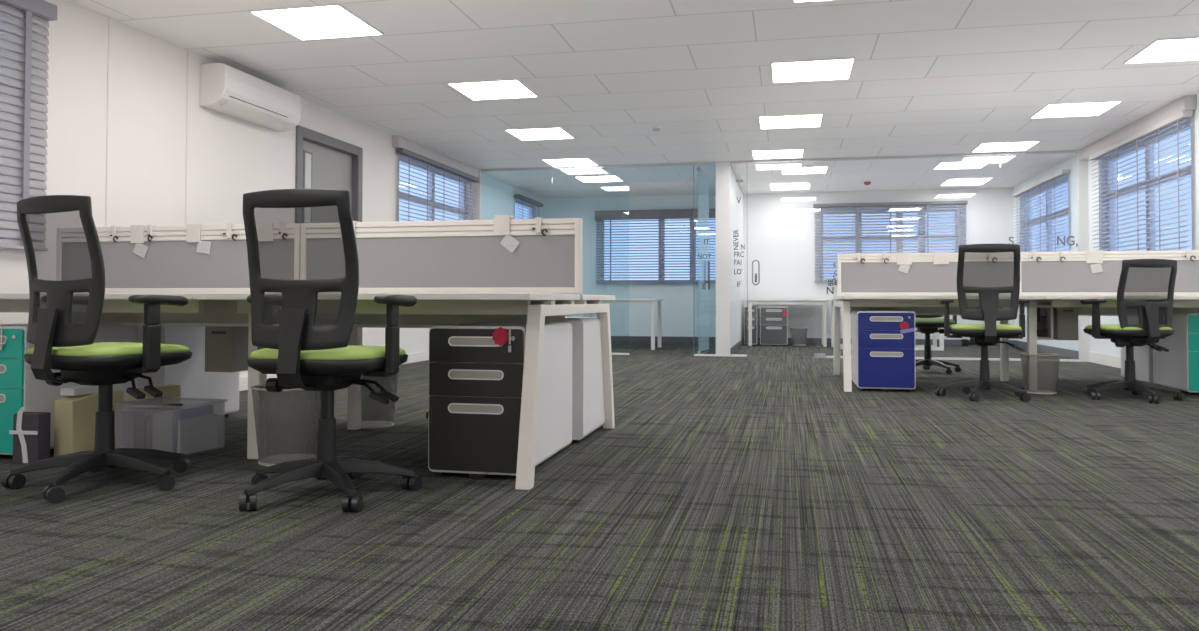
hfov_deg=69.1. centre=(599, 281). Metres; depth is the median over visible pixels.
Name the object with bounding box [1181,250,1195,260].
clip
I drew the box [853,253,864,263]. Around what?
clip
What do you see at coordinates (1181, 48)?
recessed light
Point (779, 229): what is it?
wall
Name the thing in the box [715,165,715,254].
wall
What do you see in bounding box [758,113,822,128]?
recessed light
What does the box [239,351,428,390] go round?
baseboard
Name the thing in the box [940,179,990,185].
recessed light
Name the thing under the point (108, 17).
trim
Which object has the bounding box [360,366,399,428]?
waste bin
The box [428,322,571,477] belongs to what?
drawer pedestal
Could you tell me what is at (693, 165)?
trim
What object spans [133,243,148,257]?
tag
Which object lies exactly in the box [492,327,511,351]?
tag
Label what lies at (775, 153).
recessed light
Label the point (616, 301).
meeting table
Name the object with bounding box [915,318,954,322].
seat cushion
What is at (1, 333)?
tag
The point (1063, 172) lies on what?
blind
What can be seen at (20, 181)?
blind
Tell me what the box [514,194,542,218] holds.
blind
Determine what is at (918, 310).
cable tray
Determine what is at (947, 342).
baseboard
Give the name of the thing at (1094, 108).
recessed light
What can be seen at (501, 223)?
plate
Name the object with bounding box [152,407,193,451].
stack
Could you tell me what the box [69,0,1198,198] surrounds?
ceiling
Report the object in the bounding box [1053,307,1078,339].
cable box
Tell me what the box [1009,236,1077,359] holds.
glass
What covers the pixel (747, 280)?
trim
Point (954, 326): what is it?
seat cushion
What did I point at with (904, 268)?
tag
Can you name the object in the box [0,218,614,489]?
desk
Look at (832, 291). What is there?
glass
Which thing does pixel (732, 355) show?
trim
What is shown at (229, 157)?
wall
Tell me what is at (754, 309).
drawer pedestal
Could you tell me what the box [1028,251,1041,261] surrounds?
clip
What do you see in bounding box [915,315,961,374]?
office chair
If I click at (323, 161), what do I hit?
door
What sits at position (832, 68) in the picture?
recessed light
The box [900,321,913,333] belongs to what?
tag
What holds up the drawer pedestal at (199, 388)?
on the floor
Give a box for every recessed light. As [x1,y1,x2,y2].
[248,3,384,40]
[446,79,538,100]
[504,127,574,140]
[541,157,598,166]
[574,175,623,182]
[751,148,803,158]
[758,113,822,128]
[770,57,855,82]
[770,184,810,189]
[781,166,827,174]
[793,0,833,2]
[933,160,991,169]
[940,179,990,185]
[971,140,1040,151]
[1030,100,1122,117]
[1123,36,1198,63]
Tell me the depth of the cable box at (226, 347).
4.36 m
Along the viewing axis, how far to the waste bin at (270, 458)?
3.62 m
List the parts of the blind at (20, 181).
rail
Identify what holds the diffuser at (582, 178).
attached to the recessed light at (601, 178)
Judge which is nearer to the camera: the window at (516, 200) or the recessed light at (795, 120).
the recessed light at (795, 120)
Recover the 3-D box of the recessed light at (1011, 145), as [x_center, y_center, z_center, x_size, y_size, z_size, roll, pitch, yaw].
[4.542,-1.513,9.777,0.595,0.011,0.595,0,-1,12]
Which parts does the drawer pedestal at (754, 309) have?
drawer, drawer, drawer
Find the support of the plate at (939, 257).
attached to the desk at (877, 285)
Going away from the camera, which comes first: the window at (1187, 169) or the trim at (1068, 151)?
the window at (1187, 169)
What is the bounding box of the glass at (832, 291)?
[825,263,836,293]
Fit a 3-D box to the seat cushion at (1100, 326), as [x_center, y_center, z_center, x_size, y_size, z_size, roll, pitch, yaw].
[3.768,0.328,6.218,0.450,0.038,0.450,0,-1,-5]
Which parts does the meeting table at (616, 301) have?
rail, leg, leg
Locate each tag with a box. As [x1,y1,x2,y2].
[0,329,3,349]
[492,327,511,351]
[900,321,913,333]
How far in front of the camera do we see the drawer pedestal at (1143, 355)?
7.21 m
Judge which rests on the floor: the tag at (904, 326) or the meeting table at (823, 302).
the meeting table at (823, 302)
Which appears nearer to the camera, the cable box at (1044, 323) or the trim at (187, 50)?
the trim at (187, 50)
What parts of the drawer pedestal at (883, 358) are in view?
drawer, drawer, handle, drawer, handle, handle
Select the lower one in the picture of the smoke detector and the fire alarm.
the fire alarm
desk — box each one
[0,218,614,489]
[833,250,1198,391]
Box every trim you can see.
[105,17,109,226]
[185,50,188,225]
[392,135,477,176]
[473,169,481,219]
[480,150,1077,171]
[612,353,1079,361]
[693,165,693,235]
[747,280,747,354]
[1077,150,1089,361]
[1079,95,1195,159]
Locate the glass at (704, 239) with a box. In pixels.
[698,239,710,288]
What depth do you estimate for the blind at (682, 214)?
14.35 m
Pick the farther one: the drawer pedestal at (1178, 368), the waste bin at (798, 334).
the waste bin at (798, 334)
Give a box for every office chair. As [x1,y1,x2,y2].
[2,195,191,502]
[239,189,421,511]
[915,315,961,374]
[935,244,1030,401]
[1080,259,1184,403]
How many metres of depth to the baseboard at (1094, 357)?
9.42 m
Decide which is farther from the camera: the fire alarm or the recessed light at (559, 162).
the fire alarm
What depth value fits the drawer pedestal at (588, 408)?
4.26 m
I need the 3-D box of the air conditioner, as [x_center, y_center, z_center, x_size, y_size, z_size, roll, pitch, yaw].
[-2.635,-1.384,6.648,0.210,0.308,0.980,0,-1,12]
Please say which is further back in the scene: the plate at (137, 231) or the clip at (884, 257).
the clip at (884, 257)
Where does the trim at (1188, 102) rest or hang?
attached to the wall at (1105, 346)
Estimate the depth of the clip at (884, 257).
7.31 m
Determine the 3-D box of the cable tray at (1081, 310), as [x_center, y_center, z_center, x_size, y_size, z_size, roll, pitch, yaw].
[4.104,0.216,6.967,1.140,0.105,0.270,0,-1,12]
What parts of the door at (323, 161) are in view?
vision trim, vision panel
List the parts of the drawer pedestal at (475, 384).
drawer, handle, handle, drawer, handle, drawer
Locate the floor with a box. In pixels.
[0,342,1198,630]
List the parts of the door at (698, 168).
handle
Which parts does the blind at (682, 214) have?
rail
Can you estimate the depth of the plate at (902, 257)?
7.29 m
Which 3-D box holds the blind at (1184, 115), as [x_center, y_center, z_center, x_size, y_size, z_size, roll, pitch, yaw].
[5.229,-0.736,8.516,0.080,1.380,2.360,0,-1,12]
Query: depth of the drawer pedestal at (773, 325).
13.27 m
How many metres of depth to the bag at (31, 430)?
3.66 m
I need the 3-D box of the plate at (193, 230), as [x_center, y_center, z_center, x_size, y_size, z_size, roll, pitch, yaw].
[-2.032,-0.242,4.393,0.078,0.091,0.050,0,-1,12]
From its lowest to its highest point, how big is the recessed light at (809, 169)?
0.011 m
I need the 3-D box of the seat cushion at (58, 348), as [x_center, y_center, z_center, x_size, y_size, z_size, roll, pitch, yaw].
[-1.850,0.256,3.300,0.450,0.038,0.450,-1,-1,25]
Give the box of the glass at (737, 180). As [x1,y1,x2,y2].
[733,180,744,286]
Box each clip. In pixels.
[109,225,122,241]
[147,225,156,241]
[220,223,238,239]
[529,217,547,235]
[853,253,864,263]
[881,253,888,263]
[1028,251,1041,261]
[1058,251,1064,261]
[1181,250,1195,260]
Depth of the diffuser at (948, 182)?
12.72 m
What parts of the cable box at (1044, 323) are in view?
plate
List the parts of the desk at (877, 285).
leg, rail, leg, fabric panel, screen frame, tool rail, leg, cross rail, leg, screen frame, tool rail, fabric panel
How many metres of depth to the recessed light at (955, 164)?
11.10 m
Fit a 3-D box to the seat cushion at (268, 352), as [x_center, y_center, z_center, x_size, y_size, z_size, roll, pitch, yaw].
[-0.962,0.253,3.119,0.450,0.038,0.450,0,-1,13]
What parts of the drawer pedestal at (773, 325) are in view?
drawer, drawer, drawer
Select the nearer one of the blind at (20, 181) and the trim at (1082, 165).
the blind at (20, 181)
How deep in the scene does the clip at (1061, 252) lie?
7.02 m
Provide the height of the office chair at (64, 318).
1.058 m
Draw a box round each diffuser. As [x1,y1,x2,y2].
[576,176,620,181]
[942,180,987,184]
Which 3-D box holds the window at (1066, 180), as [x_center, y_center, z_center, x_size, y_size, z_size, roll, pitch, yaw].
[6.076,-0.643,11.774,0.052,1.300,2.250,0,-1,12]
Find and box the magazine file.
[129,384,180,409]
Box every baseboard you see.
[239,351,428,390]
[611,336,1078,358]
[1089,351,1120,367]
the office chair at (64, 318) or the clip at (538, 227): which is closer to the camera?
the office chair at (64, 318)
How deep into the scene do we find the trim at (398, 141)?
10.04 m
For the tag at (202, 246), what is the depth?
4.36 m
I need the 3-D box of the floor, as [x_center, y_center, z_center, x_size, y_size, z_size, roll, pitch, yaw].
[0.845,0.864,5.580,7.750,0.100,17.600,0,-1,12]
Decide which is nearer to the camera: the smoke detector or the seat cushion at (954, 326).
the seat cushion at (954, 326)
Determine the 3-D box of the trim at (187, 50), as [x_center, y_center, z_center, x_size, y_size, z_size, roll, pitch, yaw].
[-2.869,-0.447,6.043,0.003,2.330,0.012,0,-1,12]
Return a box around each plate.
[130,225,146,242]
[186,224,203,241]
[353,221,357,236]
[493,215,512,234]
[897,252,911,264]
[933,252,948,263]
[1086,250,1102,262]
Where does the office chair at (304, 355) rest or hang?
on the floor
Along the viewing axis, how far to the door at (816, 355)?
10.74 m
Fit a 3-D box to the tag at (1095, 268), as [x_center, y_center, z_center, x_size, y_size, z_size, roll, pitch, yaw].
[3.982,-0.106,6.981,0.090,0.082,0.005,0,-1,12]
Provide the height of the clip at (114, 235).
0.086 m
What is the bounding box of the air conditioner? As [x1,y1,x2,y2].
[200,63,300,131]
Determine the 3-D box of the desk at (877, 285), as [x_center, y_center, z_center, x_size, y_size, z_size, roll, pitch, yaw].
[3.398,0.305,7.118,2.805,1.092,1.600,0,-1,12]
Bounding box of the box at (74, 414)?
[54,384,123,456]
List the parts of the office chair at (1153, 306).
armrest, arm, arm, tension knob, arm, frame, lever, arm, lever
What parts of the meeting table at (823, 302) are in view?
leg, rail, leg, leg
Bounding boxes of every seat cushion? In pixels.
[27,342,189,355]
[249,345,405,359]
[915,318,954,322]
[950,324,1021,329]
[1085,324,1172,329]
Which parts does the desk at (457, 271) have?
fabric panel, screen frame, tool rail, leg, leg, screen frame, tool rail, fabric panel, leg, rail, leg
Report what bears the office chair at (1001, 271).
on the floor
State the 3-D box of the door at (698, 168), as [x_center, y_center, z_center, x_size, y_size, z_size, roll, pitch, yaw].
[1.372,-0.249,11.357,0.054,2.380,0.830,0,-1,16]
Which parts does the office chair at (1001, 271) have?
armrest, arm, tension knob, arm, frame, arm, arm, lever, armrest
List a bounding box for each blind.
[0,0,56,250]
[396,148,478,220]
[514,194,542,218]
[595,208,715,282]
[813,201,967,282]
[1012,169,1068,251]
[1089,110,1192,250]
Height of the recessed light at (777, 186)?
0.011 m
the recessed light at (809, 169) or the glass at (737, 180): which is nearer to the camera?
the glass at (737, 180)
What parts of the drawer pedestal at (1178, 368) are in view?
drawer, drawer, drawer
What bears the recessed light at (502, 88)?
in the ceiling
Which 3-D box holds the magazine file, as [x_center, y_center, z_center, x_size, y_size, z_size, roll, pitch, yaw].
[-2.143,0.644,4.202,0.065,0.270,0.260,0,-1,16]
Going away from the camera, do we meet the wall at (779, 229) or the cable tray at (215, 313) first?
the cable tray at (215, 313)
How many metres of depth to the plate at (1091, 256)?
6.98 m
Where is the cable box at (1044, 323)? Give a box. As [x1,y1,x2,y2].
[1037,305,1052,339]
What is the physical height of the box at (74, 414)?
0.300 m
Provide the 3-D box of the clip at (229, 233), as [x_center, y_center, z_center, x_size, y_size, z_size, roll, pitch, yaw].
[-1.834,-0.245,4.344,0.100,0.086,0.062,0,-1,12]
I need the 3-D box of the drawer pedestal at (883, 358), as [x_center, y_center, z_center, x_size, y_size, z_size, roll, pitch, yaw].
[2.245,0.539,6.923,0.425,0.612,0.618,0,-1,12]
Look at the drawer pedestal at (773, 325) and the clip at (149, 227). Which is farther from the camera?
the drawer pedestal at (773, 325)
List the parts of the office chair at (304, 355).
armrest, tension knob, arm, arm, frame, arm, lever, arm, lever, armrest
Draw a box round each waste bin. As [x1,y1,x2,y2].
[250,384,319,465]
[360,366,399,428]
[790,327,807,344]
[1020,353,1060,393]
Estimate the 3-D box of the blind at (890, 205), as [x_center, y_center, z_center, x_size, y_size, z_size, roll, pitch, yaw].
[4.524,-0.610,13.613,2.300,1.250,0.080,0,-1,12]
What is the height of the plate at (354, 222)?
0.091 m
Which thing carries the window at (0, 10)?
in the wall at (229, 157)
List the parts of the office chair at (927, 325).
arm, frame, arm, tension knob, arm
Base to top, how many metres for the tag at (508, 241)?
0.092 m
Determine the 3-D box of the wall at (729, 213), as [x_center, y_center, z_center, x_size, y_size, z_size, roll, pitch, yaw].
[1.901,-0.248,12.499,0.190,2.430,3.380,0,-1,12]
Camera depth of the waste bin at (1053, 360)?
6.48 m
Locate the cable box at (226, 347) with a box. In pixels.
[205,326,248,371]
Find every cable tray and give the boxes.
[100,303,248,323]
[315,304,564,324]
[850,307,999,313]
[1037,302,1198,313]
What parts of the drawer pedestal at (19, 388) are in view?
drawer, drawer, drawer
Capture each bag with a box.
[9,407,50,463]
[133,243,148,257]
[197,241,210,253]
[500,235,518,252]
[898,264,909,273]
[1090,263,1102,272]
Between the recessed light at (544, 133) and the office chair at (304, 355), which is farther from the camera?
the recessed light at (544, 133)
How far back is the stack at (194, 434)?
3.93 m
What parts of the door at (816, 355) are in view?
handle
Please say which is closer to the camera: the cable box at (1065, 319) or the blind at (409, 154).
the cable box at (1065, 319)
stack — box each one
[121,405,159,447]
[135,403,182,447]
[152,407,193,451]
[173,405,212,452]
[177,414,216,453]
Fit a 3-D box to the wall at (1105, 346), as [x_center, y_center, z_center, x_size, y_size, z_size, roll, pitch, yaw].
[4.561,-0.413,4.805,0.150,2.430,17.300,0,-1,12]
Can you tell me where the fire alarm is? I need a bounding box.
[863,180,870,184]
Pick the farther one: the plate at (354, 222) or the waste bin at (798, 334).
the waste bin at (798, 334)
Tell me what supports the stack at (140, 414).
in the crate
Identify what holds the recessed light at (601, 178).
in the ceiling
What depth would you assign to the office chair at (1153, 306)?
6.02 m
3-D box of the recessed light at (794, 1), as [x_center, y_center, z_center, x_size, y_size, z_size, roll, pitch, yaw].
[1.349,-1.629,4.708,0.595,0.011,0.595,0,-1,12]
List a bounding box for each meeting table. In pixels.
[579,299,663,349]
[746,299,828,346]
[830,299,943,350]
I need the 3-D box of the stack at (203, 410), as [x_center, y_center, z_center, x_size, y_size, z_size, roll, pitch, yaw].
[-1.843,0.671,3.958,0.019,0.194,0.230,0,-1,16]
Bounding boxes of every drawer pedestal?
[0,323,137,455]
[137,326,239,416]
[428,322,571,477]
[565,317,604,441]
[744,307,757,345]
[760,307,787,345]
[851,310,915,390]
[1121,317,1152,382]
[1153,313,1198,394]
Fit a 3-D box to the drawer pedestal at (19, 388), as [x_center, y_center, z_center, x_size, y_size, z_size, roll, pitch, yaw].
[-2.601,0.489,4.103,0.410,0.575,0.678,0,-1,12]
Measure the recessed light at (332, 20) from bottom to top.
0.011 m
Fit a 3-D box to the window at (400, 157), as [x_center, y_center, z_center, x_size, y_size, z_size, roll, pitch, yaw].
[-2.013,-0.694,10.418,0.052,1.320,2.120,0,-1,12]
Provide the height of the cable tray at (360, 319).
0.105 m
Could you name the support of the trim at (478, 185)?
attached to the wall at (229, 157)
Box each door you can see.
[295,125,362,221]
[697,167,709,353]
[747,162,824,357]
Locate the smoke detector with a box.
[651,126,661,131]
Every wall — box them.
[0,0,542,377]
[543,187,1014,339]
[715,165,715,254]
[716,161,743,355]
[1013,94,1198,355]
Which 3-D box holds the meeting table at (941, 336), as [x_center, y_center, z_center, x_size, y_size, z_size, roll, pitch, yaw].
[4.151,0.616,12.648,1.530,0.715,0.700,0,-1,12]
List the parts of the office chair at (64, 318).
arm, tension knob, frame, arm, lever, arm, armrest, arm, lever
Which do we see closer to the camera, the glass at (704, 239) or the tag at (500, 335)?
the tag at (500, 335)
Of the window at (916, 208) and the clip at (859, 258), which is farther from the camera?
the window at (916, 208)
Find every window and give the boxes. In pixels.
[0,10,16,166]
[399,156,464,220]
[515,199,532,218]
[601,219,715,281]
[820,208,957,281]
[1025,177,1067,251]
[1107,120,1190,250]
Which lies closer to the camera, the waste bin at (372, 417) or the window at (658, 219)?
the waste bin at (372, 417)
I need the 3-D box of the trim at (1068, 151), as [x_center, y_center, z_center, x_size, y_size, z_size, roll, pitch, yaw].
[1.968,-1.485,10.813,7.250,0.029,0.040,0,-1,12]

